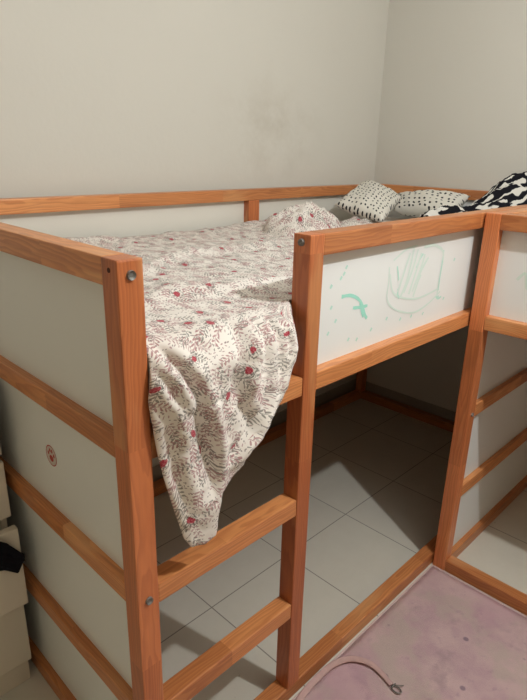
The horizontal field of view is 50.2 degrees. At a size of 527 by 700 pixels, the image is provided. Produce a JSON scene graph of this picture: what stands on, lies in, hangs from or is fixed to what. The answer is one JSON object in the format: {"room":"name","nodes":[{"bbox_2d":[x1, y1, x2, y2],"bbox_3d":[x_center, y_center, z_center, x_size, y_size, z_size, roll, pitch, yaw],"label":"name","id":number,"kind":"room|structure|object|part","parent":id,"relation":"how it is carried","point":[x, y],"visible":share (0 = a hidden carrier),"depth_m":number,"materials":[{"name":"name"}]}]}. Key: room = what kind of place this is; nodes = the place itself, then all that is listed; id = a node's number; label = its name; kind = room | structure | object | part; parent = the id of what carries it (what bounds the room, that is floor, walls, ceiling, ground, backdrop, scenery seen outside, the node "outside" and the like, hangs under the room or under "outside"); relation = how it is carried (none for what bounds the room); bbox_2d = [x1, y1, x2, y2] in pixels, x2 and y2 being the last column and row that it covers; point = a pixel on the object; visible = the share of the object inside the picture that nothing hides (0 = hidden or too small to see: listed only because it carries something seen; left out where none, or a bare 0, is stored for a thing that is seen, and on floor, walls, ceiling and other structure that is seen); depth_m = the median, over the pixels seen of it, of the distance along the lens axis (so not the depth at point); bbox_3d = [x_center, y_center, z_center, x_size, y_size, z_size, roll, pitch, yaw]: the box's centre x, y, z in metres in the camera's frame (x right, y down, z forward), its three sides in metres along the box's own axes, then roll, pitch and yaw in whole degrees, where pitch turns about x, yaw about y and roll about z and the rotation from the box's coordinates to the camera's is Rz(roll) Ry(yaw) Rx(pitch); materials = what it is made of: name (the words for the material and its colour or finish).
{"room":"bedroom","nodes":[
{"label":"bedroom","id":0,"kind":"room"},
{"bbox_2d":[0,0,388,466],"bbox_3d":[-0.690,-0.567,1.668,0.100,2.700,3.655,19,26,41],"label":"wall","id":1,"kind":"structure","parent":0,"point":[97,96],"depth_m":1.94,"materials":[{"name":"paint"}]},
{"bbox_2d":[152,379,355,481],"bbox_3d":[-0.683,0.585,2.034,0.008,0.085,3.447,19,26,41],"label":"baseboard","id":2,"kind":"structure","parent":1,"relation":"attached to","point":[280,417],"depth_m":2.97,"materials":[{"name":"wood"}]},
{"bbox_2d":[0,398,526,699],"bbox_3d":[0.586,1.119,0.898,3.572,0.100,3.455,19,26,41],"label":"floor","id":3,"kind":"structure","parent":0,"point":[378,476],"depth_m":1.99,"materials":[{"name":"tile"}]},
{"bbox_2d":[0,447,31,696],"bbox_3d":[-1.038,0.494,1.165,0.533,0.820,0.855,19,26,41],"label":"dresser","id":4,"kind":"object","parent":3,"relation":"on","point":[15,653],"visible":0.98,"depth_m":1.33,"materials":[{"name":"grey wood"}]},
{"bbox_3d":[-0.869,0.400,0.966,0.020,0.140,0.844,19,26,41],"label":"drawer","id":5,"kind":"part","parent":4,"relation":"part of","materials":[{"name":"beige wood"}]},
{"bbox_2d":[0,541,24,572],"bbox_3d":[-0.601,0.468,1.199,0.018,0.114,0.188,19,26,41],"label":"garment","id":6,"kind":"object","parent":4,"relation":"hanging from","point":[11,559],"visible":1,"depth_m":1.24,"materials":[{"name":"black fabric"}]},
{"bbox_3d":[-0.853,0.587,1.010,0.020,0.210,0.844,19,26,41],"label":"drawer","id":7,"kind":"part","parent":4,"relation":"part of","materials":[{"name":"beige wood"}]},
{"bbox_3d":[-0.765,0.405,1.467,0.480,0.800,0.014,19,26,41],"label":"panel","id":8,"kind":"part","parent":4,"relation":"part of","materials":[{"name":"beige wood"}]},
{"bbox_3d":[-0.883,0.785,1.107,0.020,0.174,0.844,19,26,41],"label":"drawer","id":9,"kind":"part","parent":4,"relation":"part of","materials":[{"name":"beige wood"}]},
{"bbox_2d":[0,184,526,699],"bbox_3d":[0.174,0.067,1.966,0.994,1.148,2.091,19,26,41],"label":"bed","id":10,"kind":"object","parent":3,"relation":"on","point":[77,441],"visible":0.78,"depth_m":1.15,"materials":[{"name":"brown wood"}]},
{"bbox_2d":[46,445,56,466],"bbox_3d":[-0.418,0.208,1.110,0.045,0.045,0.001,19,26,41],"label":"print","id":11,"kind":"object","parent":10,"relation":"attached to","point":[51,458],"depth_m":1.11},
{"bbox_3d":[-0.558,0.815,1.460,0.907,0.042,0.040,19,26,41],"label":"rail","id":12,"kind":"part","parent":10,"relation":"part of","materials":[{"name":"brown wood"}]},
{"bbox_3d":[-0.535,-0.097,1.136,0.907,0.236,0.006,19,26,41],"label":"panel","id":13,"kind":"part","parent":10,"relation":"part of","materials":[{"name":"white laminate"}]},
{"bbox_3d":[-0.539,0.033,1.182,0.907,0.040,0.040,19,26,41],"label":"rail","id":14,"kind":"part","parent":10,"relation":"part of","materials":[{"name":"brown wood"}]},
{"bbox_3d":[-0.542,0.166,1.229,0.907,0.243,0.006,19,26,41],"label":"panel","id":15,"kind":"part","parent":10,"relation":"part of","materials":[{"name":"white laminate"}]},
{"bbox_3d":[-0.532,-0.227,1.090,0.907,0.042,0.040,19,26,41],"label":"rail","id":16,"kind":"part","parent":10,"relation":"part of","materials":[{"name":"brown wood"}]},
{"bbox_3d":[-0.545,0.300,1.277,0.907,0.040,0.040,19,26,41],"label":"rail","id":17,"kind":"part","parent":10,"relation":"part of","materials":[{"name":"brown wood"}]},
{"bbox_3d":[-0.549,0.432,1.324,0.907,0.242,0.006,19,26,41],"label":"panel","id":18,"kind":"part","parent":10,"relation":"part of","materials":[{"name":"white laminate"}]},
{"bbox_3d":[-0.555,0.690,1.415,0.907,0.224,0.006,19,26,41],"label":"panel","id":19,"kind":"part","parent":10,"relation":"part of","materials":[{"name":"white laminate"}]},
{"bbox_3d":[-0.552,0.565,1.371,0.907,0.040,0.040,19,26,41],"label":"rail","id":20,"kind":"part","parent":10,"relation":"part of","materials":[{"name":"brown wood"}]},
{"bbox_3d":[-0.473,-0.347,1.845,0.006,0.236,1.118,19,26,41],"label":"panel","id":21,"kind":"part","parent":10,"relation":"part of","materials":[{"name":"beige laminate"}]},
{"bbox_3d":[-0.208,0.413,0.963,0.042,1.148,0.042,19,26,41],"label":"post","id":22,"kind":"part","parent":10,"relation":"part of","materials":[{"name":"brown wood"}]},
{"bbox_3d":[-0.150,-0.574,2.093,0.040,0.042,2.007,19,26,41],"label":"rail","id":23,"kind":"part","parent":10,"relation":"part of","materials":[{"name":"brown wood"}]},
{"bbox_3d":[-0.177,0.469,2.463,0.040,0.042,2.007,19,26,41],"label":"rail","id":24,"kind":"part","parent":10,"relation":"part of","materials":[{"name":"brown wood"}]},
{"bbox_2d":[147,217,403,422],"bbox_3d":[0.181,-0.266,1.850,0.897,0.146,1.990,19,26,41],"label":"mattress","id":25,"kind":"object","parent":10,"relation":"on","point":[387,219],"visible":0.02,"depth_m":2.54,"materials":[{"name":"white fabric"}]},
{"bbox_2d":[65,201,385,546],"bbox_3d":[0.087,-0.171,1.689,1.019,0.466,1.632,19,26,41],"label":"blanket","id":26,"kind":"object","parent":25,"relation":"on","point":[222,344],"visible":0.54,"depth_m":0.95,"materials":[{"name":"fabric"}]},
{"bbox_2d":[334,180,401,221],"bbox_3d":[0.455,-0.637,2.383,0.232,0.144,0.539,10,21,22],"label":"pillow","id":27,"kind":"object","parent":26,"relation":"on","point":[371,200],"visible":1,"depth_m":2.27,"materials":[{"name":"fabric"}]},
{"bbox_2d":[394,189,469,217],"bbox_3d":[0.712,-0.649,2.495,0.405,0.124,0.180,19,26,41],"label":"pillow","id":28,"kind":"object","parent":25,"relation":"on","point":[415,203],"visible":0.81,"depth_m":2.43,"materials":[{"name":"fabric"}]},
{"bbox_2d":[419,171,526,217],"bbox_3d":[0.874,-0.556,2.123,0.563,0.243,0.330,-15,25,-38],"label":"blanket","id":29,"kind":"object","parent":25,"relation":"on","point":[512,190],"visible":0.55,"depth_m":2.18,"materials":[{"name":"black fabric"}]},
{"bbox_3d":[0.072,0.305,1.226,0.042,1.106,0.042,19,26,41],"label":"ladder post","id":30,"kind":"part","parent":10,"relation":"part of","materials":[{"name":"brown wood"}]},
{"bbox_3d":[0.252,-0.576,2.544,0.006,0.236,0.830,19,26,41],"label":"panel","id":31,"kind":"part","parent":10,"relation":"part of","materials":[{"name":"beige laminate"}]},
{"bbox_3d":[0.497,0.707,1.841,0.040,0.042,2.007,19,26,41],"label":"rail","id":32,"kind":"part","parent":10,"relation":"part of","materials":[{"name":"brown wood"}]},
{"bbox_3d":[0.555,-0.280,2.971,0.042,1.148,0.042,19,26,41],"label":"post","id":33,"kind":"part","parent":10,"relation":"part of","materials":[{"name":"brown wood"}]},
{"bbox_3d":[0.657,-0.120,1.699,0.040,0.040,1.608,19,26,41],"label":"rail","id":34,"kind":"part","parent":10,"relation":"part of","materials":[{"name":"brown wood"}]},
{"bbox_3d":[0.654,-0.252,1.658,0.006,0.236,1.608,19,26,41],"label":"panel","id":35,"kind":"part","parent":10,"relation":"part of","materials":[{"name":"white laminate"}]},
{"bbox_3d":[0.879,0.360,2.845,0.907,0.042,0.040,19,26,41],"label":"rail","id":36,"kind":"part","parent":10,"relation":"part of","materials":[{"name":"brown wood"}]},
{"bbox_3d":[0.663,-0.380,1.606,0.040,0.042,1.608,19,26,41],"label":"rail","id":37,"kind":"part","parent":10,"relation":"part of","materials":[{"name":"brown wood"}]},
{"bbox_3d":[0.902,-0.552,2.521,0.907,0.236,0.006,19,26,41],"label":"panel","id":38,"kind":"part","parent":10,"relation":"part of","materials":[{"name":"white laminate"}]},
{"bbox_3d":[0.905,-0.682,2.474,0.907,0.042,0.040,19,26,41],"label":"rail","id":39,"kind":"part","parent":10,"relation":"part of","materials":[{"name":"brown wood"}]},
{"bbox_2d":[292,565,526,699],"bbox_3d":[0.740,1.073,0.874,1.744,0.008,1.258,19,26,41],"label":"area rug","id":40,"kind":"object","parent":3,"relation":"on","point":[443,637],"visible":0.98,"depth_m":1.55,"materials":[{"name":"pink carpet"}]},
{"bbox_2d":[296,655,403,699],"bbox_3d":[0.192,0.847,1.432,0.320,0.016,0.129,-4,20,-15],"label":"strap","id":41,"kind":"object","parent":40,"relation":"on","point":[350,658],"visible":1,"depth_m":1.46,"materials":[{"name":"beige fabric"}]},
{"bbox_2d":[433,208,526,615],"bbox_3d":[1.664,0.330,1.332,2.090,1.148,0.984,19,26,41],"label":"bed","id":42,"kind":"object","parent":3,"relation":"on","point":[487,467],"visible":1,"depth_m":1.77,"materials":[{"name":"brown wood"}]},
{"bbox_3d":[0.607,0.176,1.688,0.042,1.148,0.042,19,26,41],"label":"post","id":43,"kind":"part","parent":42,"relation":"part of","materials":[{"name":"brown wood"}]},
{"bbox_3d":[1.323,0.955,1.201,2.007,0.042,0.040,19,26,41],"label":"rail","id":44,"kind":"part","parent":42,"relation":"part of","materials":[{"name":"brown wood"}]},
{"bbox_3d":[0.924,0.594,2.190,0.040,0.042,0.897,19,26,41],"label":"rail","id":45,"kind":"part","parent":42,"relation":"part of","materials":[{"name":"brown wood"}]},
{"bbox_3d":[0.927,0.468,2.145,0.006,0.224,0.897,19,26,41],"label":"panel","id":46,"kind":"part","parent":42,"relation":"part of","materials":[{"name":"white laminate"}]},
{"bbox_3d":[0.930,0.344,2.101,0.040,0.040,0.897,19,26,41],"label":"rail","id":47,"kind":"part","parent":42,"relation":"part of","materials":[{"name":"brown wood"}]},
{"bbox_3d":[0.933,0.211,2.054,0.006,0.242,0.897,19,26,41],"label":"panel","id":48,"kind":"part","parent":42,"relation":"part of","materials":[{"name":"white laminate"}]},
{"bbox_3d":[0.937,0.078,2.007,0.040,0.040,0.897,19,26,41],"label":"rail","id":49,"kind":"part","parent":42,"relation":"part of","materials":[{"name":"brown wood"}]},
{"bbox_3d":[0.940,-0.055,1.960,0.006,0.243,0.897,19,26,41],"label":"panel","id":50,"kind":"part","parent":42,"relation":"part of","materials":[{"name":"white laminate"}]},
{"bbox_3d":[1.201,0.123,1.054,1.608,0.040,0.040,19,26,41],"label":"rail","id":51,"kind":"part","parent":42,"relation":"part of","materials":[{"name":"brown wood"}]},
{"bbox_3d":[1.210,-0.009,1.014,1.608,0.236,0.006,19,26,41],"label":"panel","id":52,"kind":"part","parent":42,"relation":"part of","materials":[{"name":"white laminate"}]},
{"bbox_3d":[0.950,-0.449,1.820,0.040,0.042,0.897,19,26,41],"label":"rail","id":53,"kind":"part","parent":42,"relation":"part of","materials":[{"name":"brown wood"}]},
{"bbox_3d":[1.208,-0.138,0.962,1.608,0.042,0.040,19,26,41],"label":"rail","id":54,"kind":"part","parent":42,"relation":"part of","materials":[{"name":"brown wood"}]},
{"bbox_2d":[366,0,526,411],"bbox_3d":[1.865,-0.501,1.666,3.572,2.700,0.100,19,26,41],"label":"wall","id":55,"kind":"structure","parent":0,"point":[453,107],"depth_m":2.50,"materials":[{"name":"paint"}]},
{"bbox_2d":[365,381,455,420],"bbox_3d":[1.798,0.648,2.033,3.572,0.085,0.008,19,26,41],"label":"baseboard","id":56,"kind":"structure","parent":55,"relation":"attached to","point":[405,399],"depth_m":2.96,"materials":[{"name":"wood"}]}
]}

